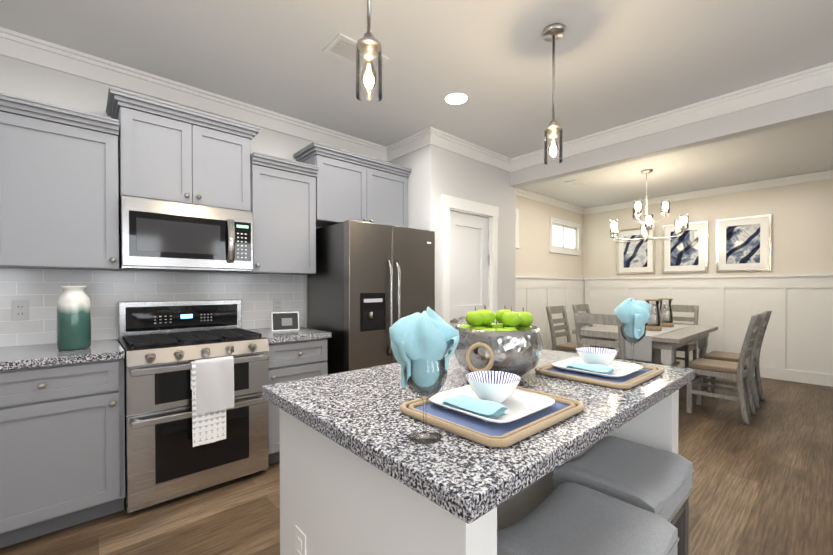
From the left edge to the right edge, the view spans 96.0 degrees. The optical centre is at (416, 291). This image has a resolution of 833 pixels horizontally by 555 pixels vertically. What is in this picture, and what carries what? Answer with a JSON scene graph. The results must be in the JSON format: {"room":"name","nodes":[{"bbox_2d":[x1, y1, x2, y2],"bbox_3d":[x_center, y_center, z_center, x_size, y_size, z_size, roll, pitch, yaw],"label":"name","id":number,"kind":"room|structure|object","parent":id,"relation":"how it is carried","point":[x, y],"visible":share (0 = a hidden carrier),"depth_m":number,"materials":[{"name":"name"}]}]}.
{"room":"kitchen and dining room","nodes":[
{"label":"kitchen and dining room","id":0,"kind":"room"},
{"bbox_2d":[0,55,582,339],"bbox_3d":[-0.477,-0.151,3.952,9.850,2.740,0.100,-1,1,-42],"label":"wall","id":1,"kind":"structure","parent":0,"point":[22,79],"depth_m":3.21,"materials":[{"name":"white paint"}]},
{"bbox_2d":[11,300,28,320],"bbox_3d":[-2.336,0.114,2.211,0.072,0.118,0.007,-1,1,-42],"label":"outlet","id":2,"kind":"object","parent":1,"relation":"attached to","point":[19,309],"visible":1,"depth_m":2.21,"materials":[{"name":"grey plastic"}]},
{"bbox_2d":[0,93,118,270],"bbox_3d":[-2.083,-0.569,2.177,0.540,0.872,0.399,-1,1,-42],"label":"upper cabinet","id":3,"kind":"object","parent":1,"relation":"attached to","point":[59,189],"visible":1,"depth_m":2.07,"materials":[{"name":"grey wood"}]},
{"bbox_2d":[0,268,302,346],"bbox_3d":[-2.198,0.093,2.346,3.140,0.456,0.012,-1,1,-42],"label":"backsplash","id":4,"kind":"structure","parent":1,"relation":"attached to","point":[41,291],"depth_m":2.50,"materials":[{"name":"white tile"}]},
{"bbox_2d":[106,87,260,210],"bbox_3d":[-1.594,-0.886,2.610,0.858,0.609,0.399,-1,1,-42],"label":"upper cabinet","id":5,"kind":"object","parent":1,"relation":"attached to","point":[172,152],"visible":0.96,"depth_m":2.45,"materials":[{"name":"grey wood"}]},
{"bbox_2d":[118,195,252,272],"bbox_3d":[-1.576,-0.357,2.595,0.754,0.434,0.421,-1,1,-42],"label":"microwave","id":6,"kind":"object","parent":5,"relation":"attached to","point":[158,235],"visible":0.94,"depth_m":2.43,"materials":[{"name":"silver metal"}]},
{"bbox_2d":[0,27,383,160],"bbox_3d":[-2.140,-1.433,2.356,4.941,0.139,0.050,-1,1,-42],"label":"crown molding","id":7,"kind":"structure","parent":1,"relation":"attached to","point":[31,50],"depth_m":2.66,"materials":[{"name":"white wood"}]},
{"bbox_2d":[273,298,281,311],"bbox_3d":[-1.197,0.122,3.226,0.072,0.118,0.007,-1,1,-42],"label":"outlet","id":8,"kind":"object","parent":1,"relation":"attached to","point":[277,304],"visible":0.98,"depth_m":3.23,"materials":[{"name":"grey plastic"}]},
{"bbox_2d":[239,152,318,274],"bbox_3d":[-1.117,-0.579,3.038,0.511,0.872,0.399,-1,1,-42],"label":"upper cabinet","id":9,"kind":"object","parent":1,"relation":"attached to","point":[283,200],"visible":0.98,"depth_m":2.92,"materials":[{"name":"grey wood"}]},
{"bbox_2d":[293,142,411,227],"bbox_3d":[-0.571,-0.903,3.520,1.046,0.614,0.399,-1,1,-42],"label":"upper cabinet","id":10,"kind":"object","parent":1,"relation":"attached to","point":[354,186],"visible":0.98,"depth_m":3.35,"materials":[{"name":"grey wood"}]},
{"bbox_2d":[516,209,519,247],"bbox_3d":[1.130,-0.937,5.348,1.050,0.590,0.120,-1,1,-42],"label":"dining room window","id":11,"kind":"structure","parent":1,"relation":"in","point":[517,228],"depth_m":5.63,"materials":[{"name":"white wood"}]},
{"bbox_2d":[515,276,583,349],"bbox_3d":[1.961,0.480,6.033,3.250,1.430,0.044,-1,1,-42],"label":"wainscoting","id":12,"kind":"structure","parent":1,"relation":"attached to","point":[535,296],"depth_m":6.24,"materials":[{"name":"white wood"}]},
{"bbox_2d":[516,188,584,213],"bbox_3d":[1.959,-1.491,6.006,3.120,0.099,0.050,-1,1,-42],"label":"crown molding","id":13,"kind":"structure","parent":1,"relation":"attached to","point":[519,192],"depth_m":6.20,"materials":[{"name":"white wood"}]},
{"bbox_2d":[549,217,580,255],"bbox_3d":[2.624,-0.952,6.678,1.130,0.590,0.120,-1,1,-42],"label":"dining room window","id":14,"kind":"structure","parent":1,"relation":"in","point":[562,239],"depth_m":6.69,"materials":[{"name":"white glass"}]},
{"bbox_2d":[389,148,422,229],"bbox_3d":[-0.086,-0.150,3.851,0.100,2.740,0.570,-1,1,-42],"label":"wall","id":15,"kind":"structure","parent":0,"point":[413,161],"depth_m":3.69,"materials":[{"name":"white paint"}]},
{"bbox_2d":[384,128,427,161],"bbox_3d":[-0.086,-1.447,3.723,0.050,0.139,0.600,-1,1,-42],"label":"crown molding","id":16,"kind":"structure","parent":15,"relation":"attached to","point":[419,140],"depth_m":3.74,"materials":[{"name":"white wood"}]},
{"bbox_2d":[0,366,832,554],"bbox_3d":[1.575,1.275,1.664,9.850,0.060,6.270,-1,1,-42],"label":"floor","id":17,"kind":"structure","parent":0,"point":[763,483],"depth_m":2.20,"materials":[{"name":"brown wood"}]},
{"bbox_2d":[0,351,124,547],"bbox_3d":[-2.059,0.803,2.061,0.682,0.876,0.627,-1,1,-42],"label":"base cabinet","id":18,"kind":"object","parent":17,"relation":"on","point":[62,439],"depth_m":1.89,"materials":[{"name":"grey wood"}]},
{"bbox_2d":[0,339,123,370],"bbox_3d":[-2.477,0.349,1.671,1.820,0.040,0.646,-1,1,-42],"label":"countertop","id":19,"kind":"structure","parent":18,"relation":"on","point":[40,355],"depth_m":1.96,"materials":[{"name":"grey stone"}]},
{"bbox_2d":[56,286,90,350],"bbox_3d":[-1.923,0.147,2.105,0.144,0.354,0.144,-1,1,-42],"label":"vase","id":20,"kind":"object","parent":19,"relation":"on","point":[73,328],"visible":1,"depth_m":2.06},
{"bbox_2d":[118,299,268,512],"bbox_3d":[-1.471,0.653,2.489,0.756,1.165,0.735,-1,1,-42],"label":"range","id":21,"kind":"object","parent":17,"relation":"on","point":[196,402],"visible":1,"depth_m":2.25,"materials":[{"name":"silver metal"}]},
{"bbox_2d":[246,327,331,464],"bbox_3d":[-1.040,0.773,2.947,0.485,0.915,0.660,-1,1,-42],"label":"base cabinet","id":22,"kind":"object","parent":17,"relation":"on","point":[301,353],"visible":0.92,"depth_m":2.69,"materials":[{"name":"grey wood"}]},
{"bbox_2d":[271,311,299,331],"bbox_3d":[-1.049,0.240,2.991,0.210,0.150,0.071,0,1,-30],"label":"framed picture","id":23,"kind":"object","parent":22,"relation":"on","point":[284,321],"visible":1,"depth_m":2.97,"materials":[{"name":"white plastic"}]},
{"bbox_2d":[308,220,434,374],"bbox_3d":[-0.388,0.338,3.397,0.914,1.775,0.754,-1,1,-42],"label":"refrigerator","id":24,"kind":"object","parent":17,"relation":"on","point":[370,284],"visible":0.62,"depth_m":3.05,"materials":[{"name":"grey metal"}]},
{"bbox_2d":[280,389,678,554],"bbox_3d":[0.298,0.803,1.400,1.334,0.889,0.856,-1,1,-42],"label":"kitchen island","id":25,"kind":"object","parent":17,"relation":"on","point":[361,473],"depth_m":0.99,"materials":[{"name":"wood"}]},
{"bbox_2d":[262,349,694,528],"bbox_3d":[0.302,0.338,1.391,1.400,0.040,0.910,-1,1,-42],"label":"island countertop","id":26,"kind":"structure","parent":25,"relation":"on","point":[358,411],"depth_m":0.90,"materials":[{"name":"grey stone"}]},
{"bbox_2d":[389,307,459,443],"bbox_3d":[0.016,0.179,0.826,0.167,0.289,0.139,-1,1,-42],"label":"wine glass","id":27,"kind":"object","parent":26,"relation":"on","point":[423,343],"visible":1,"depth_m":0.79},
{"bbox_2d":[399,371,584,447],"bbox_3d":[0.206,0.282,1.016,0.419,0.079,0.348,-1,1,-42],"label":"place setting","id":28,"kind":"object","parent":26,"relation":"on","point":[499,409],"visible":0.98,"depth_m":0.96,"materials":[{"name":"wicker"}]},
{"bbox_2d":[452,305,542,376],"bbox_3d":[0.300,0.185,1.407,0.410,0.264,0.332,-1,1,-42],"label":"fruit bowl","id":29,"kind":"object","parent":26,"relation":"on","point":[510,341],"visible":0.94,"depth_m":1.28,"materials":[{"name":"silver metal"}]},
{"bbox_2d":[535,347,663,388],"bbox_3d":[0.710,0.277,1.458,0.419,0.079,0.348,-1,1,-42],"label":"place setting","id":30,"kind":"object","parent":26,"relation":"on","point":[595,366],"visible":1,"depth_m":1.41,"materials":[{"name":"wicker"}]},
{"bbox_2d":[614,297,651,364],"bbox_3d":[0.941,0.170,1.632,0.140,0.289,0.144,-1,1,-42],"label":"wine glass","id":31,"kind":"object","parent":26,"relation":"on","point":[633,315],"visible":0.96,"depth_m":1.60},
{"bbox_2d":[546,306,598,353],"bbox_3d":[2.071,0.707,4.972,0.450,1.000,0.530,-1,1,-42],"label":"chair","id":32,"kind":"object","parent":17,"relation":"on","point":[569,346],"visible":0.52,"depth_m":5.01,"materials":[{"name":"grey wood"}]},
{"bbox_2d":[497,482,678,554],"bbox_3d":[0.410,0.916,0.930,0.426,0.674,0.314,-1,1,-42],"label":"stool","id":33,"kind":"object","parent":17,"relation":"on","point":[571,518],"visible":1,"depth_m":0.94,"materials":[{"name":"fabric"}]},
{"bbox_2d":[572,304,617,358],"bbox_3d":[2.631,0.702,5.471,0.450,1.000,0.530,-1,1,-42],"label":"chair","id":34,"kind":"object","parent":17,"relation":"on","point":[580,307],"visible":0.1,"depth_m":5.58,"materials":[{"name":"grey wood"}]},
{"bbox_2d":[574,313,625,359],"bbox_3d":[1.940,0.721,3.811,0.530,1.000,0.450,-1,1,-42],"label":"chair","id":35,"kind":"object","parent":17,"relation":"on","point":[600,319],"visible":0.35,"depth_m":3.65,"materials":[{"name":"grey wood"}]},
{"bbox_2d":[552,436,693,554],"bbox_3d":[0.710,0.912,1.285,0.426,0.674,0.314,-1,1,-42],"label":"stool","id":36,"kind":"object","parent":17,"relation":"on","point":[654,480],"visible":0.71,"depth_m":1.24,"materials":[{"name":"fabric"}]},
{"bbox_2d":[572,324,717,386],"bbox_3d":[2.809,0.827,4.553,1.758,0.770,1.050,-1,1,-42],"label":"dining table","id":37,"kind":"object","parent":17,"relation":"on","point":[658,347],"visible":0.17,"depth_m":4.01,"materials":[{"name":"wood"}]},
{"bbox_2d":[645,299,661,330],"bbox_3d":[2.689,0.271,4.273,0.180,0.348,0.180,-1,1,-42],"label":"hurricane","id":38,"kind":"object","parent":37,"relation":"on","point":[652,324],"visible":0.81,"depth_m":4.22,"materials":[{"name":"clear glass"}]},
{"bbox_2d":[650,303,661,325],"bbox_3d":[2.873,0.295,4.503,0.132,0.295,0.132,-1,1,-42],"label":"vase","id":39,"kind":"object","parent":37,"relation":"on","point":[652,309],"visible":0.17,"depth_m":4.47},
{"bbox_2d":[658,298,673,326],"bbox_3d":[3.094,0.266,4.660,0.180,0.348,0.180,-1,1,-42],"label":"hurricane","id":40,"kind":"object","parent":37,"relation":"on","point":[666,318],"visible":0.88,"depth_m":4.61,"materials":[{"name":"clear glass"}]},
{"bbox_2d":[661,304,698,375],"bbox_3d":[3.663,0.704,5.319,0.530,1.000,0.450,-1,1,-42],"label":"chair","id":41,"kind":"object","parent":17,"relation":"on","point":[687,348],"visible":0.25,"depth_m":5.30,"materials":[{"name":"grey wood"}]},
{"bbox_2d":[686,314,763,425],"bbox_3d":[3.054,0.722,3.719,0.450,1.000,0.530,-1,1,-42],"label":"chair","id":42,"kind":"object","parent":17,"relation":"on","point":[739,371],"visible":1,"depth_m":3.65,"materials":[{"name":"grey wood"}]},
{"bbox_2d":[703,311,771,408],"bbox_3d":[3.562,0.717,4.171,0.450,1.000,0.530,-1,1,-42],"label":"chair","id":43,"kind":"object","parent":17,"relation":"on","point":[734,357],"visible":0.67,"depth_m":4.12,"materials":[{"name":"grey wood"}]},
{"bbox_2d":[0,0,832,207],"bbox_3d":[1.575,-1.525,1.633,9.850,0.060,6.270,-1,1,-42],"label":"ceiling","id":44,"kind":"structure","parent":0,"point":[619,62],"depth_m":2.46,"materials":[{"name":"white paint"}]},
{"bbox_2d":[323,33,388,72],"bbox_3d":[-0.380,-1.497,2.376,0.360,0.012,0.210,-1,1,-42],"label":"ceiling vent","id":45,"kind":"object","parent":44,"relation":"in","point":[340,46],"visible":0.6,"depth_m":2.34,"materials":[{"name":"white metal"}]},
{"bbox_2d":[356,0,381,102],"bbox_3d":[-0.180,-1.115,1.420,0.124,0.754,0.124,-1,1,-42],"label":"pendant light","id":46,"kind":"object","parent":44,"relation":"hanging from","point":[368,46],"visible":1,"depth_m":1.42,"materials":[{"name":"silver metal"}]},
{"bbox_2d":[445,93,466,103],"bbox_3d":[0.311,-1.506,2.938,0.170,0.006,0.170,-1,1,-42],"label":"recessed light","id":47,"kind":"object","parent":44,"relation":"in","point":[456,98],"visible":1,"depth_m":2.93,"materials":[{"name":"white"}]},
{"bbox_2d":[542,23,564,164],"bbox_3d":[0.791,-1.123,2.164,0.124,0.754,0.124,-1,1,-42],"label":"pendant light","id":48,"kind":"object","parent":44,"relation":"hanging from","point":[552,33],"visible":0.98,"depth_m":2.16,"materials":[{"name":"silver metal"}]},
{"bbox_2d":[565,179,585,185],"bbox_3d":[2.247,-1.530,5.305,0.300,0.012,0.160,-1,1,-42],"label":"ceiling vent","id":49,"kind":"object","parent":44,"relation":"in","point":[575,182],"visible":1,"depth_m":5.28,"materials":[{"name":"white"}]},
{"bbox_2d":[610,169,688,242],"bbox_3d":[2.917,-1.075,4.755,0.883,0.909,0.919,-1,1,-42],"label":"chandelier","id":50,"kind":"object","parent":44,"relation":"hanging from","point":[680,226],"visible":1,"depth_m":4.70,"materials":[{"name":"silver metal"}]},
{"bbox_2d":[423,145,515,317],"bbox_3d":[0.622,0.348,4.039,1.400,3.740,0.100,-1,1,-42],"label":"wall","id":51,"kind":"structure","parent":0,"point":[447,172],"depth_m":3.91,"materials":[{"name":"white paint"}]},
{"bbox_2d":[441,194,498,353],"bbox_3d":[0.554,0.141,3.947,0.894,2.155,0.144,-1,1,-42],"label":"door","id":52,"kind":"structure","parent":51,"relation":"attached to","point":[469,245],"depth_m":3.94,"materials":[{"name":"white wood"}]},
{"bbox_2d":[428,126,511,170],"bbox_3d":[0.582,-1.449,3.883,1.260,0.139,0.050,-1,1,-42],"label":"crown molding","id":53,"kind":"structure","parent":51,"relation":"attached to","point":[438,138],"depth_m":3.83,"materials":[{"name":"white wood"}]},
{"bbox_2d":[510,86,832,187],"bbox_3d":[2.929,-1.354,2.392,0.120,0.300,5.400,-1,1,-42],"label":"header beam","id":54,"kind":"structure","parent":0,"point":[809,106],"depth_m":3.06,"materials":[{"name":"white paint"}]},
{"bbox_2d":[508,62,832,171],"bbox_3d":[2.865,-1.431,2.335,0.050,0.139,5.400,-1,1,-42],"label":"crown molding","id":55,"kind":"structure","parent":54,"relation":"attached to","point":[819,77],"depth_m":3.01,"materials":[{"name":"white wood"}]},
{"bbox_2d":[583,178,832,327],"bbox_3d":[5.248,-0.161,4.853,0.100,2.740,6.170,-1,1,-42],"label":"wall","id":56,"kind":"structure","parent":0,"point":[802,228],"depth_m":5.27,"materials":[{"name":"white paint"}]},
{"bbox_2d":[616,226,655,273],"bbox_3d":[3.752,-0.684,6.428,0.030,0.780,0.600,-1,1,-42],"label":"picture","id":57,"kind":"object","parent":56,"relation":"attached to","point":[636,257],"visible":0.88,"depth_m":6.42,"materials":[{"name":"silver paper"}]},
{"bbox_2d":[662,221,707,272],"bbox_3d":[4.218,-0.678,5.905,0.030,0.780,0.600,-1,1,-42],"label":"picture","id":58,"kind":"object","parent":56,"relation":"attached to","point":[686,251],"visible":0.94,"depth_m":5.88,"materials":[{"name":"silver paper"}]},
{"bbox_2d":[584,274,832,386],"bbox_3d":[5.177,0.494,4.831,0.044,1.430,6.020,-1,1,-42],"label":"wainscoting","id":59,"kind":"structure","parent":56,"relation":"attached to","point":[797,344],"depth_m":5.24,"materials":[{"name":"white wood"}]},
{"bbox_2d":[585,170,832,213],"bbox_3d":[5.159,-1.478,4.826,0.050,0.099,6.070,-1,1,-42],"label":"crown molding","id":60,"kind":"structure","parent":56,"relation":"attached to","point":[810,177],"depth_m":5.50,"materials":[{"name":"white wood"}]},
{"bbox_2d":[716,214,771,271],"bbox_3d":[4.684,-0.672,5.382,0.030,0.780,0.600,-1,1,-42],"label":"picture","id":61,"kind":"object","parent":56,"relation":"attached to","point":[743,244],"visible":1,"depth_m":5.37,"materials":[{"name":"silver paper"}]}
]}

